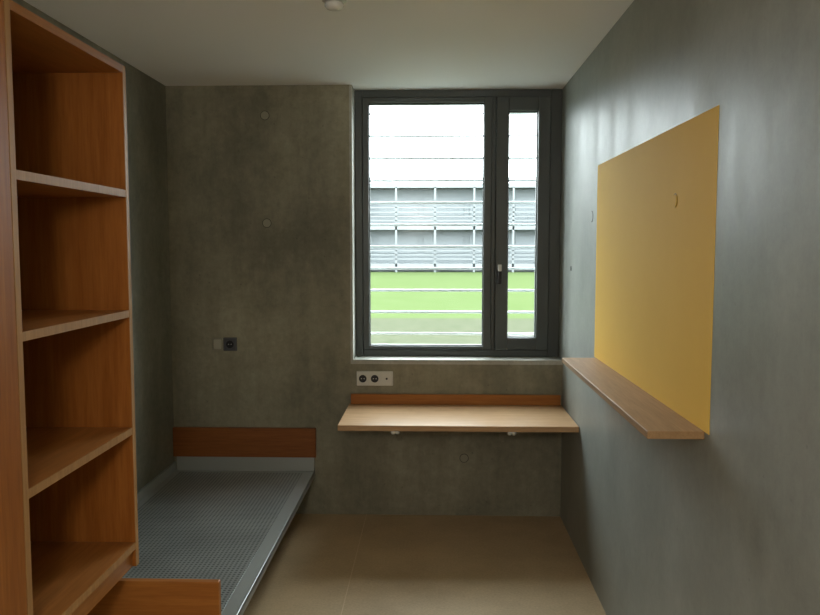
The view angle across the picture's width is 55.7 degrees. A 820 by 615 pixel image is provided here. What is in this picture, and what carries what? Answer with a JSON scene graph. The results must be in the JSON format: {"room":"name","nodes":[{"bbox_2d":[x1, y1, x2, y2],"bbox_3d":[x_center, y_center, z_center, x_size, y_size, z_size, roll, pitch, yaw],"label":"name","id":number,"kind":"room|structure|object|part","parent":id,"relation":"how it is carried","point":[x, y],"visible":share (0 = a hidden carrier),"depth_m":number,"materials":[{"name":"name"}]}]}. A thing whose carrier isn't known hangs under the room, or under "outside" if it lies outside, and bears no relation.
{"room":"prison interior","nodes":[
{"label":"prison interior","id":0,"kind":"room"},
{"bbox_2d":[12,0,173,491],"bbox_3d":[-1.585,0.178,1.970,0.200,2.510,5.800,0,4,2],"label":"wall","id":1,"kind":"structure","parent":0,"point":[145,96],"depth_m":4.22,"materials":[{"name":"concrete"}]},
{"bbox_2d":[3,0,138,614],"bbox_3d":[-1.181,0.068,2.108,0.600,1.563,0.672,0,4,2],"label":"bookcase","id":2,"kind":"object","parent":1,"relation":"attached to","point":[67,110],"visible":1,"depth_m":2.39,"materials":[{"name":"brown wood"}]},
{"bbox_3d":[-1.192,0.093,1.784,0.598,1.563,0.022,0,4,2],"label":"panel","id":3,"kind":"part","parent":2,"relation":"part of","materials":[{"name":"brown wood"}]},
{"bbox_3d":[-0.902,0.820,2.158,0.018,0.056,0.628,0,4,2],"label":"plinth rail","id":4,"kind":"part","parent":2,"relation":"part of","materials":[{"name":"brown wood"}]},
{"bbox_2d":[87,427,315,614],"bbox_3d":[-1.010,0.950,3.567,0.855,0.320,2.100,0,4,2],"label":"bed","id":5,"kind":"object","parent":1,"relation":"attached to","point":[211,524],"visible":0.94,"depth_m":3.81,"materials":[{"name":"grey metal"}]},
{"bbox_3d":[-1.040,0.970,2.529,0.851,0.175,0.026,0,4,2],"label":"footboard","id":6,"kind":"part","parent":5,"relation":"part of","materials":[{"name":"brown wood"}]},
{"bbox_3d":[-0.979,0.797,4.595,0.849,0.174,0.026,0,4,2],"label":"headboard","id":7,"kind":"part","parent":5,"relation":"part of","materials":[{"name":"brown wood"}]},
{"bbox_2d":[24,0,633,90],"bbox_3d":[-0.339,-1.170,1.827,2.694,0.200,5.800,0,4,2],"label":"ceiling","id":8,"kind":"structure","parent":0,"point":[365,44],"depth_m":3.48,"materials":[{"name":"white paint"}]},
{"bbox_2d":[322,0,346,10],"bbox_3d":[-0.283,-1.133,2.901,0.092,0.040,0.092,0,4,2],"label":"ceiling spotlight","id":9,"kind":"object","parent":8,"relation":"attached to","point":[332,5],"depth_m":2.88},
{"bbox_2d":[166,85,562,515],"bbox_3d":[-0.254,-0.031,4.672,2.294,2.510,0.300,0,4,2],"label":"wall","id":10,"kind":"structure","parent":0,"point":[282,289],"depth_m":4.54,"materials":[{"name":"concrete"}]},
{"bbox_2d":[212,338,222,349],"bbox_3d":[-1.131,0.215,4.560,0.060,0.072,0.014,0,4,2],"label":"light switch","id":11,"kind":"object","parent":10,"relation":"attached to","point":[217,342],"visible":1,"depth_m":4.55,"materials":[{"name":"beige plastic"}]},
{"bbox_2d":[223,337,236,350],"bbox_3d":[-1.056,0.215,4.556,0.080,0.080,0.018,0,4,2],"label":"wall socket","id":12,"kind":"object","parent":10,"relation":"attached to","point":[229,343],"visible":1,"depth_m":4.55,"materials":[{"name":"grey plastic"}]},
{"bbox_2d":[261,111,268,119],"bbox_3d":[-0.834,-1.103,4.456,0.047,0.047,0.004,0,4,2],"label":"plug","id":13,"kind":"object","parent":10,"relation":"in","point":[264,115],"depth_m":4.45,"materials":[{"name":"grey concrete"}]},
{"bbox_2d":[263,219,270,226],"bbox_3d":[-0.831,-0.490,4.503,0.047,0.047,0.004,0,4,2],"label":"plug","id":14,"kind":"object","parent":10,"relation":"in","point":[266,222],"depth_m":4.50,"materials":[{"name":"grey concrete"}]},
{"bbox_2d":[357,371,392,385],"bbox_3d":[-0.206,0.416,4.545,0.214,0.086,0.018,0,4,2],"label":"power outlet","id":15,"kind":"object","parent":10,"relation":"attached to","point":[364,378],"visible":1,"depth_m":4.54,"materials":[{"name":"grey plastic"}]},
{"bbox_3d":[-0.276,0.416,4.544,0.068,0.068,0.005,0,4,2],"label":"module plate","id":16,"kind":"part","parent":15,"relation":"part of","materials":[{"name":"grey plastic"}]},
{"bbox_3d":[-0.206,0.416,4.542,0.068,0.068,0.005,0,4,2],"label":"module plate","id":17,"kind":"part","parent":15,"relation":"part of","materials":[{"name":"grey plastic"}]},
{"bbox_3d":[-0.136,0.416,4.539,0.068,0.068,0.005,0,4,2],"label":"blank plate","id":18,"kind":"part","parent":15,"relation":"part of","materials":[{"name":"grey plastic"}]},
{"bbox_2d":[370,112,535,334],"bbox_3d":[0.292,-0.519,4.890,1.480,1.550,0.235,0,4,2],"label":"security bars","id":19,"kind":"object","parent":10,"relation":"attached to","point":[378,113],"visible":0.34,"depth_m":4.98,"materials":[{"name":"grey metal"}]},
{"bbox_2d":[349,85,562,364],"bbox_3d":[0.272,-0.474,4.545,1.236,1.606,0.152,0,4,2],"label":"trim","id":20,"kind":"structure","parent":10,"relation":"attached to","point":[458,360],"depth_m":4.54,"materials":[{"name":"concrete"}]},
{"bbox_2d":[338,394,578,441],"bbox_3d":[0.254,0.667,4.278,1.242,0.278,0.560,0,4,2],"label":"desk","id":21,"kind":"object","parent":10,"relation":"attached to","point":[511,414],"visible":1,"depth_m":4.27,"materials":[{"name":"brown wood"}]},
{"bbox_2d":[355,89,561,356],"bbox_3d":[0.284,-0.496,4.669,1.220,1.580,0.100,0,4,2],"label":"window","id":22,"kind":"structure","parent":10,"relation":"in","point":[555,94],"depth_m":4.61,"materials":[{"name":"grey metal"}]},
{"bbox_2d":[362,97,491,349],"bbox_3d":[0.102,-0.494,4.664,0.762,1.492,0.102,0,4,2],"label":"fixed sash","id":23,"kind":"object","parent":22,"relation":"attached to","point":[487,101],"visible":0.92,"depth_m":4.61,"materials":[{"name":"black metal"}]},
{"bbox_2d":[369,103,483,345],"bbox_3d":[0.097,-0.488,4.645,0.682,1.440,0.020,0,4,2],"label":"fixed gasket","id":24,"kind":"object","parent":23,"relation":"attached to","point":[381,103],"depth_m":4.64,"materials":[{"name":"black rubber"}]},
{"bbox_3d":[0.496,-0.494,4.663,0.022,1.496,0.100,0,4,2],"label":"mullion","id":25,"kind":"part","parent":22,"relation":"part of","materials":[{"name":"black metal"}]},
{"bbox_2d":[494,97,550,349],"bbox_3d":[0.667,-0.492,4.644,0.318,1.492,0.108,0,4,2],"label":"opening sash","id":26,"kind":"object","parent":22,"relation":"attached to","point":[504,105],"visible":0.93,"depth_m":4.59,"materials":[{"name":"black metal"}]},
{"bbox_2d":[507,111,537,336],"bbox_3d":[0.668,-0.489,4.628,0.172,1.340,0.020,0,4,2],"label":"opening gasket","id":27,"kind":"object","parent":26,"relation":"attached to","point":[509,111],"depth_m":4.62,"materials":[{"name":"black rubber"}]},
{"bbox_2d":[460,454,467,461],"bbox_3d":[0.319,0.888,4.574,0.047,0.047,0.004,0,4,2],"label":"plug","id":28,"kind":"object","parent":10,"relation":"in","point":[463,458],"depth_m":4.57,"materials":[{"name":"grey plastic"}]},
{"bbox_2d":[243,514,605,614],"bbox_3d":[-0.339,1.532,2.035,2.694,0.200,5.800,0,4,2],"label":"floor","id":29,"kind":"structure","parent":0,"point":[404,564],"depth_m":3.84,"materials":[{"name":"beige laminate"}]},
{"bbox_2d":[0,0,26,614],"bbox_3d":[-1.178,0.403,1.484,0.595,2.135,0.623,0,4,2],"label":"wardrobe","id":30,"kind":"object","parent":29,"relation":"on","point":[13,599],"visible":1,"depth_m":1.72,"materials":[{"name":"brown wood"}]},
{"bbox_2d":[341,514,366,614],"bbox_3d":[-0.328,1.405,2.377,0.004,0.001,4.500,0,4,2],"label":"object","id":31,"kind":"structure","parent":29,"relation":"in","point":[366,514],"depth_m":3.90,"materials":[{"name":"beige"}]},
{"bbox_2d":[558,0,819,614],"bbox_3d":[0.907,0.184,1.893,0.200,2.510,5.800,0,4,2],"label":"wall","id":32,"kind":"structure","parent":0,"point":[727,521],"depth_m":1.99,"materials":[{"name":"concrete"}]},
{"bbox_2d":[562,358,704,438],"bbox_3d":[0.756,0.297,2.859,0.157,0.022,1.440,0,4,2],"label":"wall ledge","id":33,"kind":"object","parent":32,"relation":"attached to","point":[653,419],"visible":1,"depth_m":2.54,"materials":[{"name":"brown wood"}]},
{"bbox_2d":[594,105,718,434],"bbox_3d":[0.836,-0.151,2.830,0.001,0.882,1.515,0,4,2],"label":"wall panel","id":34,"kind":"object","parent":32,"relation":"attached to","point":[654,290],"visible":1,"depth_m":2.53,"materials":[{"name":"paint"}]},
{"bbox_2d":[673,195,676,206],"bbox_3d":[0.822,-0.331,2.407,0.003,0.039,0.039,0,4,2],"label":"plug","id":35,"kind":"object","parent":34,"relation":"in","point":[674,197],"depth_m":2.41,"materials":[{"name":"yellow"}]},
{"label":"outside","id":36,"kind":"structure","parent":0,"visible":0},
{"bbox_2d":[371,318,533,343],"bbox_3d":[0.397,0.998,12.959,180.000,0.200,15.900,0,4,2],"label":"gravel path","id":37,"kind":"structure","parent":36,"point":[515,325],"depth_m":18.20,"materials":[{"name":"gravel"}]},
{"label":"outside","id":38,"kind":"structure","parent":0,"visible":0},
{"bbox_2d":[371,271,533,317],"bbox_3d":[2.020,-3.050,65.328,180.000,0.200,89.200,0,4,2],"label":"lawn","id":39,"kind":"structure","parent":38,"point":[380,301],"depth_m":30.72,"materials":[{"name":"green plant"}]},
{"bbox_2d":[370,189,535,271],"bbox_3d":[2.062,-6.549,66.411,90.000,6.610,10.500,0,4,2],"label":"building","id":40,"kind":"structure","parent":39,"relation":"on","point":[375,194],"depth_m":61.12,"materials":[{"name":"grey concrete"}]},
{"bbox_2d":[370,197,534,253],"bbox_3d":[0.849,-6.447,61.138,85.900,4.400,0.100,0,4,2],"label":"bands","id":41,"kind":"object","parent":40,"relation":"attached to","point":[382,240],"visible":0.23,"depth_m":61.04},
{"bbox_2d":[370,183,535,266],"bbox_3d":[2.038,-6.745,65.644,92.000,6.500,12.000,0,4,2],"label":"floor slabs","id":42,"kind":"structure","parent":40,"relation":"attached to","point":[372,185],"depth_m":59.66},
{"bbox_2d":[370,177,535,178],"bbox_3d":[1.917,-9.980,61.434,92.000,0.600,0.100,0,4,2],"label":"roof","id":43,"kind":"object","parent":42,"relation":"on","point":[453,177],"visible":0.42,"depth_m":61.29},
{"bbox_2d":[395,187,514,271],"bbox_3d":[1.931,-5.984,59.761,90.150,6.510,0.150,0,4,2],"label":"posts","id":44,"kind":"object","parent":39,"relation":"on","point":[513,198],"visible":0.12,"depth_m":59.63,"materials":[{"name":"grey metal"}]},
{"bbox_2d":[370,207,534,259],"bbox_3d":[1.854,-5.711,59.734,92.000,4.050,0.050,0,4,2],"label":"rails","id":45,"kind":"object","parent":44,"relation":"attached to","point":[370,207],"depth_m":59.68,"materials":[{"name":"grey metal"}]},
{"bbox_3d":[0.529,-0.182,4.613,0.028,0.080,0.010,0,4,2],"label":"rose","id":46,"kind":"object","parent":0,"visible":0},
{"bbox_3d":[0.528,-0.200,4.586,0.018,0.018,0.040,0,4,2],"label":"handle neck","id":47,"kind":"object","parent":46,"relation":"attached to","visible":0},
{"bbox_2d":[498,271,500,283],"bbox_3d":[0.527,-0.191,4.562,0.020,0.105,0.018,0,4,2],"label":"handle grip","id":48,"kind":"object","parent":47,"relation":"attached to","point":[499,272],"visible":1,"depth_m":4.55,"materials":[{"name":"black metal"}]}
]}

